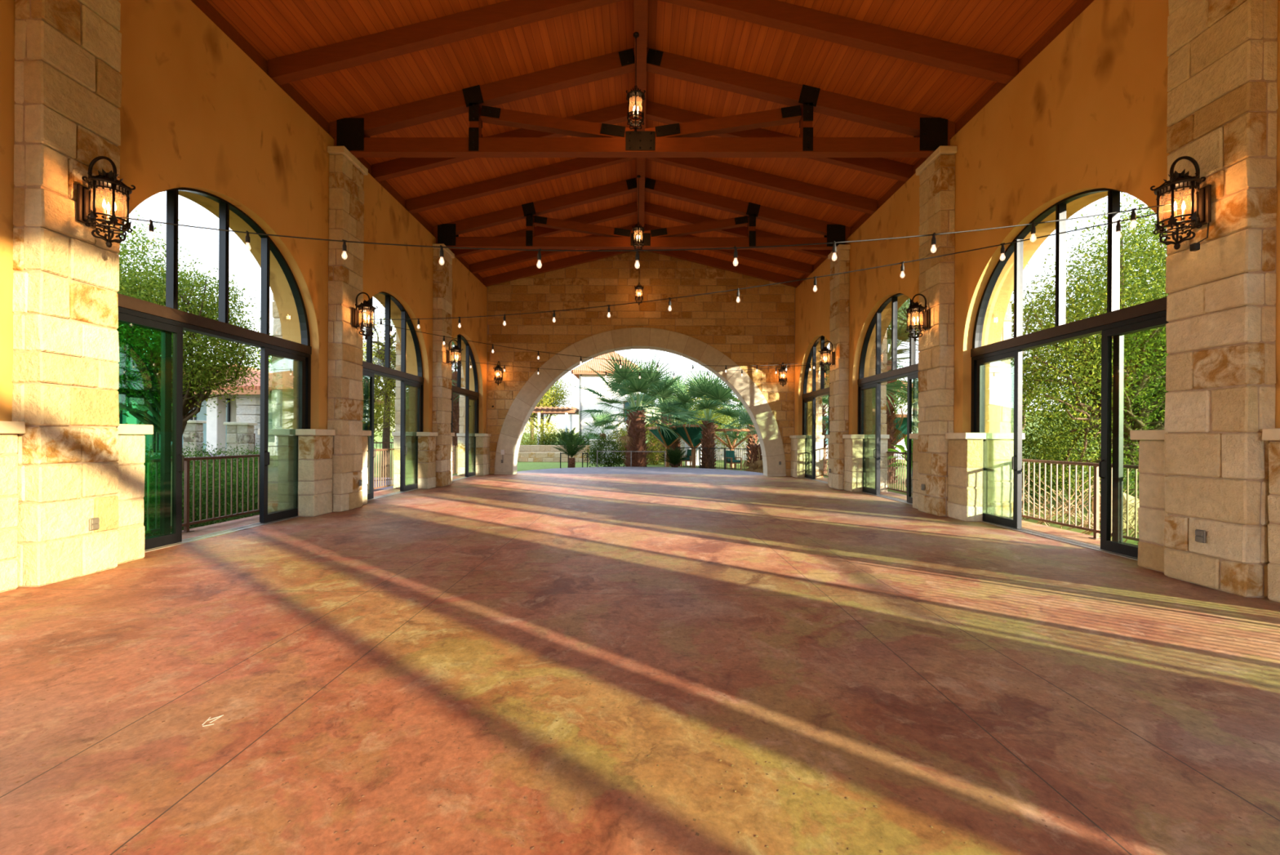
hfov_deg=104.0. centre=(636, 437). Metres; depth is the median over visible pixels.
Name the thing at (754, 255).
rafter
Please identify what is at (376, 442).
ramp railing
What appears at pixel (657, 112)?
rafter
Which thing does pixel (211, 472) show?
bush
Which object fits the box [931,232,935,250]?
bulb socket
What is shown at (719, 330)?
wall
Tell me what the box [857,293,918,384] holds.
window
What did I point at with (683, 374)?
shade tree
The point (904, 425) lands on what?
shade canopy
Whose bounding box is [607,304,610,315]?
bulb socket
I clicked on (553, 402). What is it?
shade tree
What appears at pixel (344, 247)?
bulb socket
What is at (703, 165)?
rafter
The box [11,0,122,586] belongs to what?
stone pillar
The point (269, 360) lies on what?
shade tree
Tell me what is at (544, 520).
floor
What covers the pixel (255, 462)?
bush
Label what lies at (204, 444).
bush
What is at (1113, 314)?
window
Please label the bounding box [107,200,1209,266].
string light
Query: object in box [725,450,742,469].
patio chair
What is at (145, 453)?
path
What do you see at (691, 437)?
shade canopy
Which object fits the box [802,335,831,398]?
window
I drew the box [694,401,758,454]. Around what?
shrub
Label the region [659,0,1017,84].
rafter
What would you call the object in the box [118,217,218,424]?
shade tree
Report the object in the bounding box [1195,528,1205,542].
wall outlet
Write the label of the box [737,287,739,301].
bulb socket
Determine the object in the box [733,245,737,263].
bulb socket
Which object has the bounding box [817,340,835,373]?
wall lantern
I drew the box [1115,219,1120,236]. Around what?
bulb socket
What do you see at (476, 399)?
door
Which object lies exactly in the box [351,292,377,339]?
wall lantern
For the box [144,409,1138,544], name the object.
ground
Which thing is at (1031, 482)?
shrub
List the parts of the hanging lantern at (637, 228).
hanging rod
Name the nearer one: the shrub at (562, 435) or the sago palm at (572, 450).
the sago palm at (572, 450)
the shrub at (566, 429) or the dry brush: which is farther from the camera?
the shrub at (566, 429)
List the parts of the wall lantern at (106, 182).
scroll arm, flame bulb, flame bulb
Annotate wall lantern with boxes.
[76,155,135,247]
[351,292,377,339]
[446,339,462,371]
[493,360,503,385]
[777,362,788,386]
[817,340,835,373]
[903,293,930,341]
[1150,155,1211,249]
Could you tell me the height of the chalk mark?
0.001 m
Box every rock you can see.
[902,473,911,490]
[1091,493,1139,528]
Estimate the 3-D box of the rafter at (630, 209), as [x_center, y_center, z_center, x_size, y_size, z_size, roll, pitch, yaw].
[-2.888,-6.582,15.880,5.842,1.726,0.170,0,0,1]
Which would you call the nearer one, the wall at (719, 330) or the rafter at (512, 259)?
the rafter at (512, 259)
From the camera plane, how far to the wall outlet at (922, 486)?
9.75 m
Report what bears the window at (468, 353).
in the wall at (197, 112)
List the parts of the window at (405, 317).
arch frame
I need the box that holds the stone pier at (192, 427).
[182,420,206,475]
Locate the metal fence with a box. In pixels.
[675,446,751,469]
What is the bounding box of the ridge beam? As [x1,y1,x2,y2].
[633,0,647,251]
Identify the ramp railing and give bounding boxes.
[253,433,255,451]
[368,441,393,480]
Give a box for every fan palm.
[452,341,460,472]
[570,350,703,466]
[580,407,626,439]
[619,391,682,459]
[626,365,702,462]
[645,392,703,466]
[655,362,754,468]
[711,393,759,462]
[717,402,763,472]
[816,298,919,483]
[821,355,829,473]
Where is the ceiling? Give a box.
[191,0,1093,284]
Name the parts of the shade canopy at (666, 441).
frame, fabric panel, post, fabric panel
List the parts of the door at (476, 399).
sliding panel, frame, fixed panel, sliding panel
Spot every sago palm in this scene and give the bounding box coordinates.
[551,433,591,467]
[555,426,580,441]
[658,445,690,466]
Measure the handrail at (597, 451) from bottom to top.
1.000 m
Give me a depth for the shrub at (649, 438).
30.77 m
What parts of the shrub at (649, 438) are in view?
stem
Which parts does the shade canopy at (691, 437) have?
fabric panel, post, frame, fabric panel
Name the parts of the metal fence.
rail, rail, post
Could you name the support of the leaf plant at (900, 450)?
on the ground
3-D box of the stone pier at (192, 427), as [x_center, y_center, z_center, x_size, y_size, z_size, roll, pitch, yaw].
[-12.810,0.546,14.453,0.478,2.082,0.354,0,0,1]
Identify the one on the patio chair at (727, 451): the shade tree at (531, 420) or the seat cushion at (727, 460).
the seat cushion at (727, 460)
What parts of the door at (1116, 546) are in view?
sliding panel, fixed panel, pull handle, frame, pull handle, sliding panel, fixed panel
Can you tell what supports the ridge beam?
attached to the ceiling
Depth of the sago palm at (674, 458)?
25.14 m
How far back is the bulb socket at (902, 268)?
5.95 m
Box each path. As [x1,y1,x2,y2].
[145,453,226,478]
[368,477,393,491]
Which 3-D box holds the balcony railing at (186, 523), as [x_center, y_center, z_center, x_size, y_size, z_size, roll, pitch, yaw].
[-6.681,0.849,7.432,0.120,1.105,3.960,0,0,1]
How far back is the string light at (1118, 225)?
6.34 m
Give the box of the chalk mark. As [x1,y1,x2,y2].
[202,714,223,726]
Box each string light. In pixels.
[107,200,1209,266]
[363,320,822,371]
[365,208,1181,327]
[457,360,826,377]
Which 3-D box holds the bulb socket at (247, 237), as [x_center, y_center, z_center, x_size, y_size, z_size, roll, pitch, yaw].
[-3.916,-1.981,5.040,0.051,0.194,0.051,0,0,1]
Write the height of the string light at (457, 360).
0.526 m
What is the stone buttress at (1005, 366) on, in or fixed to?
on the floor
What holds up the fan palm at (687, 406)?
on the ground
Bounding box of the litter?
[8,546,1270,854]
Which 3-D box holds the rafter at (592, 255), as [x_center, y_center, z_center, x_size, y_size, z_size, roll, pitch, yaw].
[-2.857,-6.582,18.960,5.842,1.726,0.170,0,0,1]
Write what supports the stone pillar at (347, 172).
on the floor
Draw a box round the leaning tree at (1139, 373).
[1009,191,1168,507]
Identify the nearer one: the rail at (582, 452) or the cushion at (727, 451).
the rail at (582, 452)
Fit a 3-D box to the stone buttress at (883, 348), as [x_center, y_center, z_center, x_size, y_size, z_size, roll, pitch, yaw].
[6.856,-1.321,14.392,0.389,5.600,0.732,0,0,1]
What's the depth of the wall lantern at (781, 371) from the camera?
18.76 m
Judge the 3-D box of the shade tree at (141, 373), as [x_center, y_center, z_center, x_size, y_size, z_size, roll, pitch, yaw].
[-10.711,-1.734,10.886,5.093,6.680,4.636,0,0,-31]
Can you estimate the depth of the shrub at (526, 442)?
35.73 m
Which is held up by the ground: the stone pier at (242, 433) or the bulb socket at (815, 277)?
the stone pier at (242, 433)
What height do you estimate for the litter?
0.002 m
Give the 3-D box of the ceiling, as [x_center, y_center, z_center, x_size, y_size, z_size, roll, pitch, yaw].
[0.057,-6.623,6.950,15.200,2.034,26.700,0,0,1]
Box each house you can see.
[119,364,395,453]
[570,351,637,458]
[737,379,918,459]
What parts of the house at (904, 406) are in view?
pane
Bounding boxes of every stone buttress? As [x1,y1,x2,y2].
[271,294,282,428]
[395,330,400,431]
[458,363,465,436]
[816,365,822,435]
[880,328,887,434]
[1000,296,1012,432]
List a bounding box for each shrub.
[520,410,562,444]
[533,428,582,444]
[572,429,599,444]
[582,431,626,466]
[606,423,627,457]
[625,413,683,465]
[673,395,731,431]
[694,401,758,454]
[1009,419,1093,506]
[1022,408,1149,503]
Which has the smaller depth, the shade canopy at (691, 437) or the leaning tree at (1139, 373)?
the leaning tree at (1139, 373)
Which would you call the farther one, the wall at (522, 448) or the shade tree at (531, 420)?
the shade tree at (531, 420)
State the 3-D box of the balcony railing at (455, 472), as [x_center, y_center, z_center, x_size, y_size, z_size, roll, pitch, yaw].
[-6.587,0.850,16.872,0.120,1.105,3.920,0,0,1]
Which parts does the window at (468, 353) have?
arch frame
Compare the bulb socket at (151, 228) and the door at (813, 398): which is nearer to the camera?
the bulb socket at (151, 228)
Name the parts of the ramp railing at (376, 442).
rail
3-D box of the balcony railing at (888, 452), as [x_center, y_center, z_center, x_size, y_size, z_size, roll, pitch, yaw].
[6.766,0.926,12.028,0.120,1.105,3.960,0,0,1]
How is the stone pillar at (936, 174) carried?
on the floor
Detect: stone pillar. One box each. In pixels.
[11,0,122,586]
[327,146,368,511]
[431,243,454,487]
[827,244,850,489]
[915,145,956,515]
[1164,0,1278,597]
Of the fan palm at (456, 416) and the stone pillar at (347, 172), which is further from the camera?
the fan palm at (456, 416)
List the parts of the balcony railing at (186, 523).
post, rail, rail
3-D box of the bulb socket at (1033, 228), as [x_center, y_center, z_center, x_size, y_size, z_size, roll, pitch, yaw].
[3.939,-2.038,4.961,0.052,0.194,0.052,0,0,1]
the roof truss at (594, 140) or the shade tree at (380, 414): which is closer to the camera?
the roof truss at (594, 140)
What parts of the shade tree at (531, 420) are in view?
crown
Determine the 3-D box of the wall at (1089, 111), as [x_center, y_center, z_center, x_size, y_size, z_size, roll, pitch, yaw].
[6.258,-2.089,9.263,1.039,7.130,19.550,0,0,1]
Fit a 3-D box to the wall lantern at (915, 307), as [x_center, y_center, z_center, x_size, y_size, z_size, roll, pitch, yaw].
[5.427,-2.321,9.688,0.448,0.924,0.355,0,0,-25]
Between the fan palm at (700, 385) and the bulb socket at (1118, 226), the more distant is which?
the fan palm at (700, 385)
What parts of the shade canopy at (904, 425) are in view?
frame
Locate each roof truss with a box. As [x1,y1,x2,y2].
[329,47,955,157]
[432,177,850,249]
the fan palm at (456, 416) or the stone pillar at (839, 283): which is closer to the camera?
the stone pillar at (839, 283)
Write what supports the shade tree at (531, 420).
on the ground
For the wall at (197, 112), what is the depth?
7.74 m
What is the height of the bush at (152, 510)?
1.886 m
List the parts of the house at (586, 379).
pane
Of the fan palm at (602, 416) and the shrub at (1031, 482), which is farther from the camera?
the fan palm at (602, 416)
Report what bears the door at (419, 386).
in the wall at (197, 112)
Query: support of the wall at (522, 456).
on the ground
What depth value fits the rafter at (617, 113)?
11.06 m
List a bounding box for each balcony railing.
[144,453,259,533]
[368,448,394,490]
[452,445,457,474]
[822,447,827,475]
[886,451,911,493]
[1022,458,1138,541]
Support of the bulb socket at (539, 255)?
attached to the string light at (1194, 246)
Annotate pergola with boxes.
[532,406,578,444]
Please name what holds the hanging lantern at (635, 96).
hanging from the ridge beam
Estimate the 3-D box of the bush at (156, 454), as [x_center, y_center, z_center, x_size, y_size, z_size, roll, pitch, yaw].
[-10.066,0.960,8.719,3.259,2.412,4.025,0,0,-8]
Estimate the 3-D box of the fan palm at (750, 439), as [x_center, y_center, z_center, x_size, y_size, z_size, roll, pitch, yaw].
[6.808,-1.315,29.480,5.311,6.137,5.593,0,0,21]
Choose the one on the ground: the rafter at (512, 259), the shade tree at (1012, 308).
the shade tree at (1012, 308)
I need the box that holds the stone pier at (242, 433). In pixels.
[223,422,257,467]
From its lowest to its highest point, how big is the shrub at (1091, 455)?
3.256 m
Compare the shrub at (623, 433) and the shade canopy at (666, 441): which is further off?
the shrub at (623, 433)
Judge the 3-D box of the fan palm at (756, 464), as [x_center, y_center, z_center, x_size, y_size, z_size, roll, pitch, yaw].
[5.073,0.187,22.601,2.940,4.007,2.875,0,0,1]
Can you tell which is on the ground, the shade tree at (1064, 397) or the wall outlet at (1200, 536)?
the shade tree at (1064, 397)
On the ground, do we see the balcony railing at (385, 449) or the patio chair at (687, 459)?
the patio chair at (687, 459)
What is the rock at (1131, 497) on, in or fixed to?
on the ground
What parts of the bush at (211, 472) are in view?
stem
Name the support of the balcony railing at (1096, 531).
on the floor
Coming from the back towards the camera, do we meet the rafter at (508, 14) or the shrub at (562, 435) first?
the shrub at (562, 435)
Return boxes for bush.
[143,435,185,482]
[143,452,239,537]
[143,452,257,531]
[144,433,257,512]
[182,452,259,515]
[190,442,259,495]
[205,443,259,469]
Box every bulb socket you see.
[148,219,154,237]
[245,230,249,248]
[342,239,346,257]
[440,244,443,262]
[537,248,541,266]
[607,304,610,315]
[635,248,639,266]
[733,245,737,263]
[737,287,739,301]
[813,275,817,289]
[832,240,836,258]
[900,261,904,275]
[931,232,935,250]
[1000,242,1004,258]
[1031,221,1035,239]
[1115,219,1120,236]
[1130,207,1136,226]
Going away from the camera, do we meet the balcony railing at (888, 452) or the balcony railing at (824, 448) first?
the balcony railing at (888, 452)
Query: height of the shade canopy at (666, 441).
2.265 m
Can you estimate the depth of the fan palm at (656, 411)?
35.84 m
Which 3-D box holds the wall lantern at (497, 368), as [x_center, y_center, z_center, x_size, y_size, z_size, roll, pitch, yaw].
[-5.195,-2.432,18.899,0.355,0.924,0.448,0,0,26]
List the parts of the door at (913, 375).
sliding panel, fixed panel, frame, sliding panel, fixed panel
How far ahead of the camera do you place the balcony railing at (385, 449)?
13.09 m
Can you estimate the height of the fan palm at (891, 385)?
7.829 m
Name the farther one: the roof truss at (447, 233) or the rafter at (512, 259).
the rafter at (512, 259)
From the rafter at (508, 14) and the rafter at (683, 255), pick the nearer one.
the rafter at (508, 14)
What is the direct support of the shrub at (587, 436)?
on the ground
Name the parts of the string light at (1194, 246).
plug cord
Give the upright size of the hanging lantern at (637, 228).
2.060 m
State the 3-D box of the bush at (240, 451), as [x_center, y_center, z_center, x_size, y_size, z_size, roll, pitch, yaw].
[-9.859,1.040,13.104,3.215,2.027,3.312,0,0,27]
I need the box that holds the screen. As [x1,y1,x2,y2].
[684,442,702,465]
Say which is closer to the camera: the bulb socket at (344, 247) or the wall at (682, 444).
the bulb socket at (344, 247)
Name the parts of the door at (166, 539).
fixed panel, sliding panel, pull handle, frame, pull handle, fixed panel, sliding panel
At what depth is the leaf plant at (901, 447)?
16.35 m
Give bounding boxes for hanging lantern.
[626,31,645,132]
[631,174,644,252]
[634,282,644,305]
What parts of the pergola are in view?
post, post, post, post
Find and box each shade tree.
[116,208,273,472]
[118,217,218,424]
[233,320,382,382]
[361,324,395,448]
[528,375,577,444]
[529,375,570,439]
[674,373,734,432]
[822,350,917,421]
[1009,262,1105,432]
[1012,218,1165,497]
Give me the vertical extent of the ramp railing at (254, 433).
1.720 m
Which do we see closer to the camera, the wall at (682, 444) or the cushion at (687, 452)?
the cushion at (687, 452)
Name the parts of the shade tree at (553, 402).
crown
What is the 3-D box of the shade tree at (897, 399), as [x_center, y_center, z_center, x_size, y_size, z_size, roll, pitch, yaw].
[13.894,-2.369,30.294,6.775,8.216,6.821,0,0,41]
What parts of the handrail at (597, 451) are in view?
rail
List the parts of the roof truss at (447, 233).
heel plate, post foot plate, web post, node plate, strut plate, ridge plate, plate, ridge plate, strut plate, node plate, web post, post foot plate, heel plate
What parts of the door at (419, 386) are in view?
fixed panel, sliding panel, frame, fixed panel, sliding panel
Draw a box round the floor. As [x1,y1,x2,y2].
[0,466,1279,854]
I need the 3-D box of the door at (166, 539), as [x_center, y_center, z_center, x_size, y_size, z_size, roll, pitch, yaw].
[-6.065,-0.057,7.351,0.224,2.925,3.668,0,0,1]
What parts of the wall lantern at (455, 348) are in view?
scroll arm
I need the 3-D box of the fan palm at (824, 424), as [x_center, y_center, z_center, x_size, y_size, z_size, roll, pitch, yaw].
[8.798,-1.199,23.714,4.823,5.910,5.124,0,0,30]
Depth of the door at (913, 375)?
12.70 m
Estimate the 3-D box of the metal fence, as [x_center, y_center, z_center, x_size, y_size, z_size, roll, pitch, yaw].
[4.471,1.101,25.206,5.752,1.170,0.052,0,0,36]
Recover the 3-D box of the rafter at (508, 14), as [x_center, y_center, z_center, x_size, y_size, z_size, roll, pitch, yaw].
[-2.966,-6.583,8.050,5.842,1.726,0.170,0,0,1]
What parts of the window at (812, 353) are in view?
arch frame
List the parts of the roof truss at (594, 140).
heel plate, post foot plate, web post, node plate, strut plate, ridge plate, plate, ridge plate, strut plate, node plate, web post, post foot plate, heel plate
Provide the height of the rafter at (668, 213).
1.726 m
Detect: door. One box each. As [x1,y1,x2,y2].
[118,306,311,552]
[362,367,423,501]
[450,390,479,480]
[802,391,830,483]
[857,370,919,504]
[970,310,1168,560]
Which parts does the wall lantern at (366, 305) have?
scroll arm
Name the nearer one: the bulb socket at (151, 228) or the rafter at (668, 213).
the bulb socket at (151, 228)
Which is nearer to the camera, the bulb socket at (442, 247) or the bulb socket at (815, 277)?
the bulb socket at (442, 247)
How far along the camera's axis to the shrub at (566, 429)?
35.65 m
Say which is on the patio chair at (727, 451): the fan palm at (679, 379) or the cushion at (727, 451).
the cushion at (727, 451)
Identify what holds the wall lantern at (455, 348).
attached to the stone pillar at (442, 272)
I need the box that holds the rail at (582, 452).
[582,452,587,466]
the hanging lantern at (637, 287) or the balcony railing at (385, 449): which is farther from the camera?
the hanging lantern at (637, 287)
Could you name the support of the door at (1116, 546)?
in the wall at (1089, 111)
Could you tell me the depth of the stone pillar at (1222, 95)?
4.78 m
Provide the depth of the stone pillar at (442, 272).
14.18 m
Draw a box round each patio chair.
[680,448,696,466]
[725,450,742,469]
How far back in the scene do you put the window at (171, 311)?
7.32 m
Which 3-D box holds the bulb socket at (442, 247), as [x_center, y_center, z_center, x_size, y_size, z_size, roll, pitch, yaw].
[-1.953,-1.828,5.020,0.051,0.194,0.051,0,0,1]
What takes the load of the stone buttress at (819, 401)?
on the floor
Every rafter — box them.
[267,0,622,84]
[371,102,635,181]
[405,157,636,213]
[452,201,637,257]
[470,223,637,274]
[483,248,634,286]
[644,157,877,214]
[644,201,830,258]
[644,223,813,275]
[644,248,799,287]
[645,100,912,182]
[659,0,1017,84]
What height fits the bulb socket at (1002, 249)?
0.194 m
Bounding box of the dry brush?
[1022,468,1138,545]
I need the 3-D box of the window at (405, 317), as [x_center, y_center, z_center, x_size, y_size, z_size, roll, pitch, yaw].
[-6.015,-2.515,12.101,0.170,1.981,3.672,0,0,1]
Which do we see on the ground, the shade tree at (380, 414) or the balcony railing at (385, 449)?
the shade tree at (380, 414)
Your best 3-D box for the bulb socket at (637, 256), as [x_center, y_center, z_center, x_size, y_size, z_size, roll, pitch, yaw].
[0.010,-1.787,5.000,0.050,0.194,0.050,0,0,1]
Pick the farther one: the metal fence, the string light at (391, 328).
the metal fence
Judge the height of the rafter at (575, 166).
1.726 m
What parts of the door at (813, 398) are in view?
sliding panel, fixed panel, frame, sliding panel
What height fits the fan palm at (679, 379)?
6.486 m
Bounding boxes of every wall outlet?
[88,517,99,530]
[920,484,924,490]
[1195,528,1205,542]
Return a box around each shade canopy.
[647,426,679,466]
[671,424,718,467]
[714,428,755,467]
[893,413,919,444]
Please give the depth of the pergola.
36.29 m
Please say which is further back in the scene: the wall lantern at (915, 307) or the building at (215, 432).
the building at (215, 432)
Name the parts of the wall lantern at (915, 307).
scroll arm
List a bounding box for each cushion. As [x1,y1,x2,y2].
[686,448,696,457]
[726,450,735,459]
[726,459,740,462]
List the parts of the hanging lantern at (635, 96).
hanging rod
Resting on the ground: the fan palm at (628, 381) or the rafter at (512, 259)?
the fan palm at (628, 381)
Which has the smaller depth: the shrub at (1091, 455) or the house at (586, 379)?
the shrub at (1091, 455)
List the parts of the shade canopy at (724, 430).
frame, frame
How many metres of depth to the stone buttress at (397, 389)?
14.17 m
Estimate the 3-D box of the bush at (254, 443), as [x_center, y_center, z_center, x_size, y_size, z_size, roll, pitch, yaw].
[-11.329,1.062,15.053,3.341,1.878,3.307,0,0,-34]
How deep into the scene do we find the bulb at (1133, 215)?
4.94 m
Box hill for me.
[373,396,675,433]
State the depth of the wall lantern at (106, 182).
5.01 m
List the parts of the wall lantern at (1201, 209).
flame bulb, flame bulb, scroll arm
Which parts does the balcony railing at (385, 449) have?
rail, rail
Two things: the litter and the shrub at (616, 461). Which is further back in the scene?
the shrub at (616, 461)
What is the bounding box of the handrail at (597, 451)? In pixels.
[596,450,665,466]
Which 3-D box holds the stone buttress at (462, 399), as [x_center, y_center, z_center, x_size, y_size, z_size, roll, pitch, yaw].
[-6.600,-1.398,19.527,0.386,5.600,0.732,0,0,1]
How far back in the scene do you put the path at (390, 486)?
16.73 m
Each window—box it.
[117,186,311,354]
[361,291,423,382]
[450,333,479,396]
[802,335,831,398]
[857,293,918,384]
[970,187,1167,356]
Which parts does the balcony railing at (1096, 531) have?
rail, rail, post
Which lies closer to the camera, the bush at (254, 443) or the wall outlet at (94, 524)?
the wall outlet at (94, 524)
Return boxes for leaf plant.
[887,435,912,459]
[887,449,911,470]
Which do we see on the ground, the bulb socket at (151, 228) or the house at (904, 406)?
the house at (904, 406)
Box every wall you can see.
[0,0,491,592]
[486,250,795,475]
[517,452,589,462]
[518,444,590,453]
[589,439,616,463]
[679,431,759,460]
[789,0,1279,602]
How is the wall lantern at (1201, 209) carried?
attached to the stone pillar at (1222, 95)
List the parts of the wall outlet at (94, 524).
flip lid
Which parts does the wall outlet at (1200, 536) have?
flip lid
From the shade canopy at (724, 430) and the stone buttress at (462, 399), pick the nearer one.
the stone buttress at (462, 399)
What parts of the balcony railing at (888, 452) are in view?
rail, rail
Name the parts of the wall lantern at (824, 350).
scroll arm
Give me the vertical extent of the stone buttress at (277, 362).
5.600 m
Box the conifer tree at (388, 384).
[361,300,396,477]
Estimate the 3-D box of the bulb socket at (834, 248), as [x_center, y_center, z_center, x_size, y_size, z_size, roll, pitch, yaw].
[1.974,-1.857,4.981,0.052,0.194,0.052,0,0,1]

